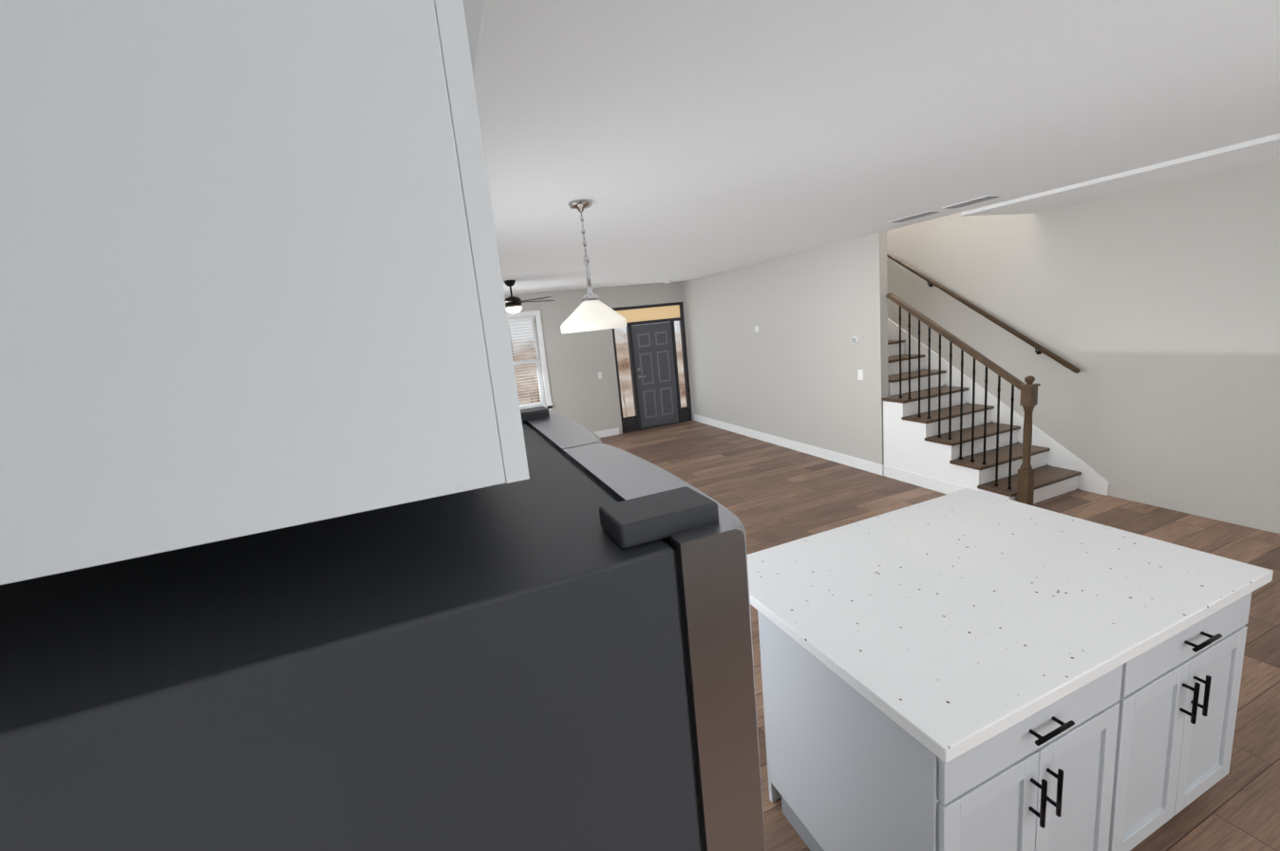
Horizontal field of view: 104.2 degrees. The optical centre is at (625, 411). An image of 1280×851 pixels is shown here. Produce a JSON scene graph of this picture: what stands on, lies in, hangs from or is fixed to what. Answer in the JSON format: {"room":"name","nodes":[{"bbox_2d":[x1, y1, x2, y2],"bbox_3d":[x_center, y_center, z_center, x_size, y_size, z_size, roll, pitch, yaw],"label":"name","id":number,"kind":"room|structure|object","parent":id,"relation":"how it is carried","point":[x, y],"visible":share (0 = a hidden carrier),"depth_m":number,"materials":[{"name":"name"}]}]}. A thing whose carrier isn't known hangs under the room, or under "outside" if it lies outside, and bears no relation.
{"room":"kitchen","nodes":[
{"label":"kitchen","id":0,"kind":"room"},
{"bbox_2d":[0,0,529,584],"bbox_3d":[-0.495,0.691,0.908,0.782,2.412,1.007,-10,11,-20],"label":"upper cabinet","id":1,"kind":"object","parent":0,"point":[251,281],"visible":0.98,"depth_m":0.34,"materials":[{"name":"grey paint"}]},
{"bbox_2d":[504,281,694,433],"bbox_3d":[-0.885,-1.956,8.681,6.200,5.000,0.150,-10,11,-20],"label":"wall","id":2,"kind":"structure","parent":0,"point":[582,394],"depth_m":8.83,"materials":[{"name":"grey paint"}]},
{"bbox_2d":[513,319,545,405],"bbox_3d":[-2.211,-0.762,8.358,1.542,1.512,0.070,-10,11,-20],"label":"window","id":3,"kind":"structure","parent":2,"relation":"in","point":[540,386],"depth_m":8.60,"materials":[{"name":"white plastic"}]},
{"bbox_2d":[597,372,602,378],"bbox_3d":[-0.467,-0.645,8.936,0.075,0.118,0.009,-10,11,-20],"label":"switch plate","id":4,"kind":"object","parent":2,"relation":"attached to","point":[599,375],"visible":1,"depth_m":8.93,"materials":[{"name":"white plastic"}]},
{"bbox_2d":[593,427,619,437],"bbox_3d":[-1.791,0.639,8.589,3.590,0.130,0.016,-10,11,-20],"label":"baseboard","id":5,"kind":"structure","parent":2,"relation":"attached to","point":[613,431],"depth_m":9.12,"materials":[{"name":"white wood"}]},
{"bbox_2d":[611,301,692,432],"bbox_3d":[0.492,-0.832,9.351,1.470,2.290,0.125,-10,11,-20],"label":"entry door","id":6,"kind":"structure","parent":2,"relation":"in","point":[652,353],"depth_m":9.36,"materials":[{"name":"black wood"}]},
{"bbox_2d":[683,230,888,464],"bbox_3d":[1.934,-2.005,7.313,0.110,5.000,4.400,-10,11,-20],"label":"wall","id":7,"kind":"structure","parent":0,"point":[794,364],"depth_m":6.62,"materials":[{"name":"grey paint"}]},
{"bbox_2d":[694,414,884,475],"bbox_3d":[2.136,0.391,7.699,0.036,0.130,4.400,-10,11,-20],"label":"baseboard","id":8,"kind":"structure","parent":7,"relation":"attached to","point":[857,462],"depth_m":6.89,"materials":[{"name":"white wood"}]},
{"bbox_2d":[851,336,859,343],"bbox_3d":[2.637,-0.821,5.735,0.028,0.094,0.094,-10,11,-20],"label":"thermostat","id":9,"kind":"object","parent":7,"relation":"attached to","point":[855,339],"visible":0.98,"depth_m":5.71,"materials":[{"name":"white plastic"}]},
{"bbox_2d":[857,369,863,379],"bbox_3d":[2.708,-0.423,5.752,0.009,0.118,0.075,-10,11,-20],"label":"switch plate","id":10,"kind":"object","parent":7,"relation":"attached to","point":[859,374],"visible":1,"depth_m":5.75,"materials":[{"name":"white plastic"}]},
{"bbox_2d":[473,0,1279,294],"bbox_3d":[1.032,-1.498,3.675,6.200,0.180,10.600,-10,11,-20],"label":"ceiling","id":11,"kind":"structure","parent":0,"point":[675,141],"depth_m":1.88,"materials":[{"name":"white paint"}]},
{"bbox_2d":[504,280,554,313],"bbox_3d":[-1.435,-1.427,6.222,1.138,0.398,1.095,-10,11,-20],"label":"ceiling fan","id":12,"kind":"object","parent":11,"relation":"hanging from","point":[513,304],"visible":0.81,"depth_m":6.13,"materials":[{"name":"brown metal"}]},
{"bbox_2d":[560,198,626,333],"bbox_3d":[-0.214,-0.795,2.751,0.372,0.687,0.372,-10,11,-20],"label":"pendant light","id":13,"kind":"object","parent":11,"relation":"hanging from","point":[592,311],"visible":1,"depth_m":2.69,"materials":[{"name":"white glass"}]},
{"bbox_2d":[888,210,941,222],"bbox_3d":[2.526,-1.704,4.359,0.160,0.012,0.400,-10,11,-20],"label":"ceiling vent","id":14,"kind":"object","parent":11,"relation":"in","point":[916,216],"visible":1,"depth_m":4.32,"materials":[{"name":"white metal"}]},
{"bbox_2d":[941,195,1001,208],"bbox_3d":[2.715,-1.645,3.917,0.160,0.012,0.360,-10,11,-20],"label":"ceiling vent","id":15,"kind":"object","parent":11,"relation":"in","point":[972,201],"visible":0.98,"depth_m":3.88,"materials":[{"name":"white metal"}]},
{"bbox_2d":[600,420,1279,850],"bbox_3d":[1.311,1.217,4.152,6.500,0.100,10.900,-10,11,-20],"label":"floor","id":16,"kind":"structure","parent":0,"point":[769,495],"depth_m":3.97,"materials":[{"name":"wood"}]},
{"bbox_2d":[0,405,765,850],"bbox_3d":[-0.330,0.981,0.940,1.000,1.800,0.925,-10,11,-20],"label":"refrigerator","id":17,"kind":"object","parent":16,"relation":"on","point":[555,652],"visible":0.98,"depth_m":0.44,"materials":[{"name":"black metal"}]},
{"bbox_2d":[881,292,1109,506],"bbox_3d":[2.715,-1.081,6.883,1.018,3.180,5.970,-10,11,-20],"label":"staircase","id":18,"kind":"structure","parent":16,"relation":"on","point":[940,437],"depth_m":5.05,"materials":[{"name":"white wood"}]},
{"bbox_2d":[757,579,1272,850],"bbox_3d":[1.404,1.101,1.886,1.536,0.890,0.788,-10,11,-20],"label":"kitchen island","id":19,"kind":"object","parent":16,"relation":"on","point":[1103,765],"depth_m":1.56,"materials":[{"name":"grey paint"}]},
{"bbox_2d":[746,488,1273,765],"bbox_3d":[1.305,0.626,1.938,1.596,0.042,1.060,-10,11,-20],"label":"island countertop","id":20,"kind":"structure","parent":19,"relation":"on","point":[956,616],"depth_m":1.70,"materials":[{"name":"white stone"}]},
{"bbox_2d":[886,160,1279,533],"bbox_3d":[3.998,-1.775,4.795,0.150,5.000,10.900,-10,11,-20],"label":"wall","id":21,"kind":"structure","parent":0,"point":[1153,314],"depth_m":4.20,"materials":[{"name":"grey paint"}]},
{"bbox_2d":[886,251,1080,373],"bbox_3d":[3.374,-1.837,6.112,0.085,2.545,3.796,-10,11,-20],"label":"handrail","id":22,"kind":"object","parent":21,"relation":"attached to","point":[1042,349],"depth_m":5.20,"materials":[{"name":"brown wood"}]},
{"bbox_3d":[-1.780,0.284,2.820,0.150,2.810,10.900,-10,11,-20],"label":"wall","id":23,"kind":"structure","parent":0,"visible":0},
{"bbox_2d":[507,310,553,410],"bbox_3d":[-2.162,-0.736,8.239,1.760,1.710,0.050,-10,11,-20],"label":"window frame","id":24,"kind":"structure","parent":23,"relation":"in","point":[549,404],"depth_m":8.45,"materials":[{"name":"white wood"}]},
{"bbox_2d":[507,316,545,407],"bbox_3d":[-1.823,-0.820,8.437,0.740,1.502,0.048,-10,11,-20],"label":"window blinds","id":25,"kind":"object","parent":24,"relation":"attached to","point":[523,318],"visible":0.6,"depth_m":8.45,"materials":[{"name":"white plastic"}]},
{"label":"outside","id":26,"kind":"structure","parent":0,"visible":0},
{"bbox_2d":[508,301,686,417],"bbox_3d":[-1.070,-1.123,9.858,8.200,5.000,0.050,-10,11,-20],"label":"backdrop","id":27,"kind":"structure","parent":26,"point":[624,368],"depth_m":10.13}
]}

